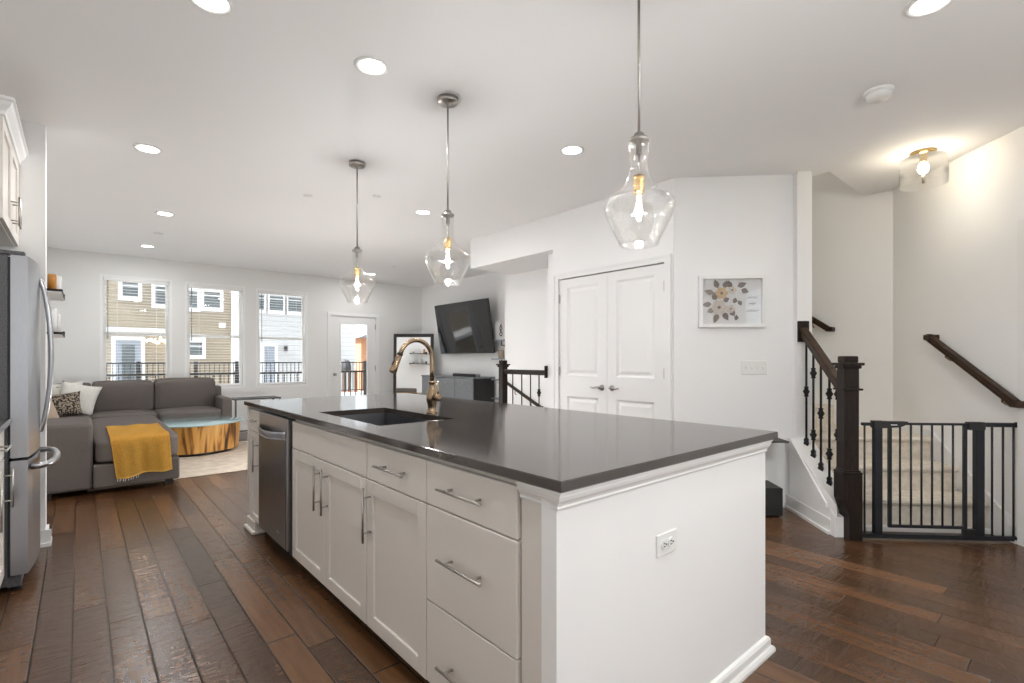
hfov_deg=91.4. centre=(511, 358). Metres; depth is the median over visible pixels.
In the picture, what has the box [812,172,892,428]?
wall
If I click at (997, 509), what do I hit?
trim
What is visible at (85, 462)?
sectional sofa
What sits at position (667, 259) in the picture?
trim
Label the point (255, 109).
ceiling
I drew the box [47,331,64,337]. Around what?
floating shelf
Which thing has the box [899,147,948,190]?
flush light
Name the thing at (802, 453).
trim
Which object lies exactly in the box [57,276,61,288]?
candle
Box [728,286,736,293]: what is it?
flower
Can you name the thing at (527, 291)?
wall
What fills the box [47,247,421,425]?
wall
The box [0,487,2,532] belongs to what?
base cabinet
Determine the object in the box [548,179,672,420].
wall
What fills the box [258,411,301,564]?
dishwasher
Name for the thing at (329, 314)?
trim
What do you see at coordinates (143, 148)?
diffuser
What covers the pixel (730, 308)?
flower
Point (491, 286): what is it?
wall
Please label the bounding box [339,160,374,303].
pendant light
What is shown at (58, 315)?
candle
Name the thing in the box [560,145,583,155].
recessed light
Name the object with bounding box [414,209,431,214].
recessed light
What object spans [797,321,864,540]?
stair railing
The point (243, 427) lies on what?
baseboard
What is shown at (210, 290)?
window shade
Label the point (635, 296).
door
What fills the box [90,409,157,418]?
seat cushion
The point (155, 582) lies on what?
floor
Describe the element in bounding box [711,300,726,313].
flower
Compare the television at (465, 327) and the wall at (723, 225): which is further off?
the television at (465, 327)
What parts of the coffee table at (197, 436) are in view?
glass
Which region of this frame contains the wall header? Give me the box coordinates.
[471,215,552,274]
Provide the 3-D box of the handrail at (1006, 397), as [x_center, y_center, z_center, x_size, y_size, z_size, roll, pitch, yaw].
[3.338,0.059,3.632,0.100,0.519,0.811,0,0,4]
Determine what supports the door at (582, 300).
in the wall at (583, 238)
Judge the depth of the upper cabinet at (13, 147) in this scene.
2.81 m
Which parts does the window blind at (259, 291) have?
rail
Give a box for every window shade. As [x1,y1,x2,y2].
[190,337,201,342]
[204,289,219,292]
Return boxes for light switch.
[741,361,766,374]
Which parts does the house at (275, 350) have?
pane, door, door casing, pane, pane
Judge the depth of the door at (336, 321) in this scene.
9.57 m
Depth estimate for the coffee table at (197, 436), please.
6.31 m
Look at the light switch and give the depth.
4.14 m
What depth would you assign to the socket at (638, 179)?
1.91 m
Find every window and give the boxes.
[100,274,171,380]
[185,281,244,387]
[256,288,307,386]
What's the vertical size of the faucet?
0.422 m
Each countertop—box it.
[0,418,11,433]
[244,393,777,492]
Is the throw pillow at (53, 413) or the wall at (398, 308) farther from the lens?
the wall at (398, 308)
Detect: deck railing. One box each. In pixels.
[106,361,238,383]
[106,369,366,395]
[260,361,366,390]
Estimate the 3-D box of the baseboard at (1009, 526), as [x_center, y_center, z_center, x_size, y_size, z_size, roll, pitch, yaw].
[3.167,1.167,0.992,0.028,0.105,4.840,0,0,4]
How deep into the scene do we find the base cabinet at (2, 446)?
2.53 m
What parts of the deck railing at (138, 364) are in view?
post, rail, post, post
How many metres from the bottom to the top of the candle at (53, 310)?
0.200 m
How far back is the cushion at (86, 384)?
6.71 m
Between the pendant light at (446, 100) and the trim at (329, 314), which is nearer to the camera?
the pendant light at (446, 100)
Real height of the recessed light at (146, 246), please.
0.009 m
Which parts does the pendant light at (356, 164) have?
rod, lamp shade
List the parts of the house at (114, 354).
door casing, door, door pane, pane, pane, pane, pane, pane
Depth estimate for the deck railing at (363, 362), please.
17.88 m
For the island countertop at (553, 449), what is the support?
on the kitchen island
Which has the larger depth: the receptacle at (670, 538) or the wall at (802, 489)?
the wall at (802, 489)
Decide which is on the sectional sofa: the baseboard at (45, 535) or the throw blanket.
the throw blanket
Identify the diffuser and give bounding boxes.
[137,145,158,152]
[158,212,171,215]
[194,0,227,11]
[359,59,384,73]
[417,211,428,213]
[563,147,580,153]
[910,0,948,14]
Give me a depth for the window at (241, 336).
8.29 m
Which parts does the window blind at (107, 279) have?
ladder cord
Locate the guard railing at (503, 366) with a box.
[496,360,547,406]
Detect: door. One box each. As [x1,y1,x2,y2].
[331,315,375,396]
[559,273,606,413]
[607,264,663,419]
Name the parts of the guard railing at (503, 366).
newel post, handrail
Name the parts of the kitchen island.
filler panel, crown moulding, panel, moulding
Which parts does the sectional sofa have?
arm, frame, arm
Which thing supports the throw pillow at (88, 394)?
on the sectional sofa
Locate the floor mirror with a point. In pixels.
(415, 360)
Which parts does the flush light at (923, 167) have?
bulb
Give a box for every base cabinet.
[0,431,13,585]
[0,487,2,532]
[246,407,263,524]
[292,419,370,623]
[361,440,430,679]
[427,457,521,682]
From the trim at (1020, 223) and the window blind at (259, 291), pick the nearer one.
the trim at (1020, 223)
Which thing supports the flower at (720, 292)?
on the framed picture
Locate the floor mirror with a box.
[393,334,433,394]
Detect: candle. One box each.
[47,274,56,288]
[51,308,56,331]
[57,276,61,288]
[57,314,60,331]
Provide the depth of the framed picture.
4.15 m
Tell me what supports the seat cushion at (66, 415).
on the sectional sofa
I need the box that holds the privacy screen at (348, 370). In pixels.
[341,370,357,392]
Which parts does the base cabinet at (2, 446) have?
drawer, door, bar handle, bar handle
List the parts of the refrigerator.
freezer drawer, door, handle, handle, handle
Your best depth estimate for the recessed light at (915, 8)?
2.16 m
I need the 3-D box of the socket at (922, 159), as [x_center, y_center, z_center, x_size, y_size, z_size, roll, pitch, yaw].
[3.030,-1.475,3.683,0.044,0.060,0.044,0,0,-41]
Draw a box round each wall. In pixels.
[0,120,46,529]
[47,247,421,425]
[422,272,504,402]
[505,274,507,363]
[508,268,547,407]
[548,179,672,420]
[673,175,792,493]
[790,450,843,536]
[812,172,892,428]
[893,126,1023,526]
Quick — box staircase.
[815,403,990,533]
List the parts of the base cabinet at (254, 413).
door, drawer, bar handle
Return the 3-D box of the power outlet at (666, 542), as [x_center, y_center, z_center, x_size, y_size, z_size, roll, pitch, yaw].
[0.496,0.588,1.598,0.115,0.072,0.011,0,0,-41]
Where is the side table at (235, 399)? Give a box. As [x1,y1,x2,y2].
[232,396,280,431]
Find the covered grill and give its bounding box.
[341,359,350,389]
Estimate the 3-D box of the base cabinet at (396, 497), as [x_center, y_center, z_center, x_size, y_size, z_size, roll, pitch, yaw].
[-0.240,0.779,2.141,0.664,0.882,0.482,0,0,-41]
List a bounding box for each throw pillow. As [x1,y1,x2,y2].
[48,399,58,417]
[51,391,82,415]
[52,381,82,394]
[60,381,101,415]
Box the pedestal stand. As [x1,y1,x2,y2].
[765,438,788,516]
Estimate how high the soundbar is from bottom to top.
0.051 m
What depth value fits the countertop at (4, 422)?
2.43 m
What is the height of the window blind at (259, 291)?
1.618 m
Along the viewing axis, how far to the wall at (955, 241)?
3.75 m
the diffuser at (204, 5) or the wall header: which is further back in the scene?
the wall header
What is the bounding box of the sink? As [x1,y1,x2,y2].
[338,412,430,425]
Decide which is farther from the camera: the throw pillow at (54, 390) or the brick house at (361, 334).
the brick house at (361, 334)
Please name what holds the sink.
in the island countertop at (553, 449)
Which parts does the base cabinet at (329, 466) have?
door, bar handle, bar handle, door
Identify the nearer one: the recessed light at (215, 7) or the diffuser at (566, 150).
the recessed light at (215, 7)
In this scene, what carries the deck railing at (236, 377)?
on the deck
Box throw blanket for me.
[106,423,171,480]
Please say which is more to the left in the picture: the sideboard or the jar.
the sideboard
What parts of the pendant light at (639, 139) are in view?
rod, socket stem, lamp shade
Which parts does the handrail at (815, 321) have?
rail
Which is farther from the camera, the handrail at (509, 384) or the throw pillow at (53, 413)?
the handrail at (509, 384)
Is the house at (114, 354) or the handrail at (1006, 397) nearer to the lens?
the handrail at (1006, 397)
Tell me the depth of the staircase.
3.79 m
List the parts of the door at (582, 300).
panel, panel, lever handle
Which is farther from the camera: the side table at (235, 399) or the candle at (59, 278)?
the side table at (235, 399)
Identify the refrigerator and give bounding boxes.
[0,249,60,590]
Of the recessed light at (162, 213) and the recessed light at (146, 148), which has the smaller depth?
the recessed light at (146, 148)
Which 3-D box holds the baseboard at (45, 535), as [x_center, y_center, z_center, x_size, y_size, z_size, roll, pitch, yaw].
[-4.677,1.167,5.037,0.208,0.105,4.863,0,0,-41]
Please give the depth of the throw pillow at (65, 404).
6.24 m
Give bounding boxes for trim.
[327,311,378,396]
[553,254,671,420]
[787,438,837,536]
[893,425,1009,535]
[1017,219,1023,546]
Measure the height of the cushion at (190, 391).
0.476 m
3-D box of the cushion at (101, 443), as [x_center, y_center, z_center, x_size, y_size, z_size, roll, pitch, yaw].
[-4.257,0.840,5.566,0.655,0.250,2.410,0,0,-41]
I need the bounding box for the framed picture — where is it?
[698,275,765,326]
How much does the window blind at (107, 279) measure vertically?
1.628 m
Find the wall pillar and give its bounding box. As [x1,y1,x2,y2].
[793,171,811,438]
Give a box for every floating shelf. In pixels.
[47,288,64,300]
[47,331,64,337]
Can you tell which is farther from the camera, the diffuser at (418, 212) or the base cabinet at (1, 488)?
the diffuser at (418, 212)
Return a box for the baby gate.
[861,420,1016,540]
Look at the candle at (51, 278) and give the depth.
4.00 m
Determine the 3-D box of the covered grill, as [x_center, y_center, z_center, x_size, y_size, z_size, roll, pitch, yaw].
[-6.209,0.610,18.536,0.500,1.220,0.530,0,0,-41]
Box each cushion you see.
[55,383,90,387]
[59,415,87,417]
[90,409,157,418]
[92,380,153,412]
[92,415,177,461]
[153,377,214,409]
[153,406,221,419]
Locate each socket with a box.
[354,257,359,276]
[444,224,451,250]
[633,174,644,194]
[920,157,926,162]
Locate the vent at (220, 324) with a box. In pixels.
[219,323,225,327]
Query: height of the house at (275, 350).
10.300 m
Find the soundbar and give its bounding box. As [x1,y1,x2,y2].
[453,373,479,376]
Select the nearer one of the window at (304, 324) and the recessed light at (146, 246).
the recessed light at (146, 246)
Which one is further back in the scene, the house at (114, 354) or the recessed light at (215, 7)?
the house at (114, 354)
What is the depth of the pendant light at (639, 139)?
1.93 m
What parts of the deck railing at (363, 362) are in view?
rail, post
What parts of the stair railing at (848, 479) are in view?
handrail, newel post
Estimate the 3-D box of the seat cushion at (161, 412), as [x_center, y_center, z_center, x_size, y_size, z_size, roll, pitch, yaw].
[-4.728,0.833,7.281,0.765,0.265,0.800,0,0,-41]
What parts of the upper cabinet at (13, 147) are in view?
door, door, crown moulding, bar handle, bar handle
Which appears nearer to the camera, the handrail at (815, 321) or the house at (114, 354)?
the handrail at (815, 321)
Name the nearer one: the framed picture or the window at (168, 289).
the framed picture
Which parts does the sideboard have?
door, door, door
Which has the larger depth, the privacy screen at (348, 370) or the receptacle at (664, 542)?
the privacy screen at (348, 370)
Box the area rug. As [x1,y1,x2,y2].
[87,441,247,490]
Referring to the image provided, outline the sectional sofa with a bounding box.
[47,377,231,499]
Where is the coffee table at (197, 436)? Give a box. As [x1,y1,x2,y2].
[160,416,242,456]
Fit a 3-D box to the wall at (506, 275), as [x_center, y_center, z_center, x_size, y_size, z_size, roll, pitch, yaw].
[0.892,1.298,6.731,1.050,5.645,1.820,0,0,-41]
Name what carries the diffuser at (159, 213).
attached to the recessed light at (162, 213)
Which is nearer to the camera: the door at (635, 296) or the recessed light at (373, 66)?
the recessed light at (373, 66)
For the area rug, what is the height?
0.011 m
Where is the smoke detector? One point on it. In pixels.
(879, 95)
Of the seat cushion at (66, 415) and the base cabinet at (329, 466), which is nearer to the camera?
the base cabinet at (329, 466)
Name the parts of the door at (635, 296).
lever handle, panel, panel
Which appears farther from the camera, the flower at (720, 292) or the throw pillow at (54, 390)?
the throw pillow at (54, 390)
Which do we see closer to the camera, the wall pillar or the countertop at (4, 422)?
the countertop at (4, 422)
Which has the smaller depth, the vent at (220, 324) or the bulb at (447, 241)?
the bulb at (447, 241)
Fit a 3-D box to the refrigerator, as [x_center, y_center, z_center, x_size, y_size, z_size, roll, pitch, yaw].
[-3.044,0.325,2.744,0.841,1.790,0.764,0,0,-41]
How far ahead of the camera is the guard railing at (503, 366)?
6.00 m
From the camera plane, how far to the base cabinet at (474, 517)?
1.56 m
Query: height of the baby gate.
0.793 m
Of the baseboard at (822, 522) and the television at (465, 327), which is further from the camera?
the television at (465, 327)
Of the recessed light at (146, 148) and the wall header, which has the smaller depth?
the recessed light at (146, 148)
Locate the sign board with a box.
[494,321,504,339]
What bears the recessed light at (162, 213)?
in the ceiling
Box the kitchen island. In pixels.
[244,406,775,682]
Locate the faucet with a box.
[389,338,441,413]
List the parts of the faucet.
spout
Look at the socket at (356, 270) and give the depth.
3.88 m
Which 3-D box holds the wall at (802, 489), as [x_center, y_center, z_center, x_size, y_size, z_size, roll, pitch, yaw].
[2.312,0.945,3.749,0.135,0.550,0.665,0,0,4]
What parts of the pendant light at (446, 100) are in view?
lamp shade, rod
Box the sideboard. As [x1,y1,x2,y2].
[421,375,494,401]
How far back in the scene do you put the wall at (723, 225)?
4.17 m
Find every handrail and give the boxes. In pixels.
[508,382,542,406]
[812,316,834,331]
[923,334,1023,407]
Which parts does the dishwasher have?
handle, door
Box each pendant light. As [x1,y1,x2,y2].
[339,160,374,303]
[424,93,470,285]
[603,0,675,248]
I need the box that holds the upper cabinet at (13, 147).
[0,94,28,246]
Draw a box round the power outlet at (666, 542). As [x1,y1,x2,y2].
[656,528,676,557]
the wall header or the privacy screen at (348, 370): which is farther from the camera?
the privacy screen at (348, 370)
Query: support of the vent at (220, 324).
attached to the house at (114, 354)
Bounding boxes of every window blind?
[103,277,168,381]
[187,284,242,385]
[258,290,305,384]
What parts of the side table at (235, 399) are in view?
leg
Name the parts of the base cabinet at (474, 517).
bar handle, bar handle, bar handle, drawer, drawer, drawer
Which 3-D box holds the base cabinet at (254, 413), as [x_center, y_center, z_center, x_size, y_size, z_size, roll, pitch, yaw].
[-1.592,0.779,3.706,0.664,0.882,0.306,0,0,-41]
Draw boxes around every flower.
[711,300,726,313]
[715,287,727,298]
[727,305,734,312]
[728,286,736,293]
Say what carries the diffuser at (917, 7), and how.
attached to the recessed light at (915, 8)
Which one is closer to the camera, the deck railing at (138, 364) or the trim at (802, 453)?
the trim at (802, 453)
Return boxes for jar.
[498,350,503,357]
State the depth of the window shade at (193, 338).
16.21 m
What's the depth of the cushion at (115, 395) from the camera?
6.91 m
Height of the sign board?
0.318 m
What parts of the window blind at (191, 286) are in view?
rail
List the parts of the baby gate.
rail, post, latch handle, swing frame, rail, post, rail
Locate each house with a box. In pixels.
[106,281,230,383]
[231,291,362,395]
[355,329,366,390]
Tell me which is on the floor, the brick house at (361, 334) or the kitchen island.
the kitchen island
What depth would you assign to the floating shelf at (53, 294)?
3.95 m
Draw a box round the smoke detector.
[863,84,894,103]
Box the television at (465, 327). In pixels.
[434,298,495,353]
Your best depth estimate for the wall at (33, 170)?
3.25 m
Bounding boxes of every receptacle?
[661,539,667,549]
[668,536,673,546]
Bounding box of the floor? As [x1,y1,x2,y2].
[0,432,1023,682]
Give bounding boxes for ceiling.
[0,0,1023,286]
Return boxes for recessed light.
[133,143,162,153]
[139,245,154,247]
[155,211,174,216]
[189,0,233,15]
[354,56,388,76]
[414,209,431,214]
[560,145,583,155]
[904,0,954,17]
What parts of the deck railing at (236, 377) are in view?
rail, post, post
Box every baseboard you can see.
[40,524,51,547]
[240,425,247,431]
[783,494,830,534]
[1001,525,1016,543]
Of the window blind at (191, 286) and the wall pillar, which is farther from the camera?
the window blind at (191, 286)
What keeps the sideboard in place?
on the floor

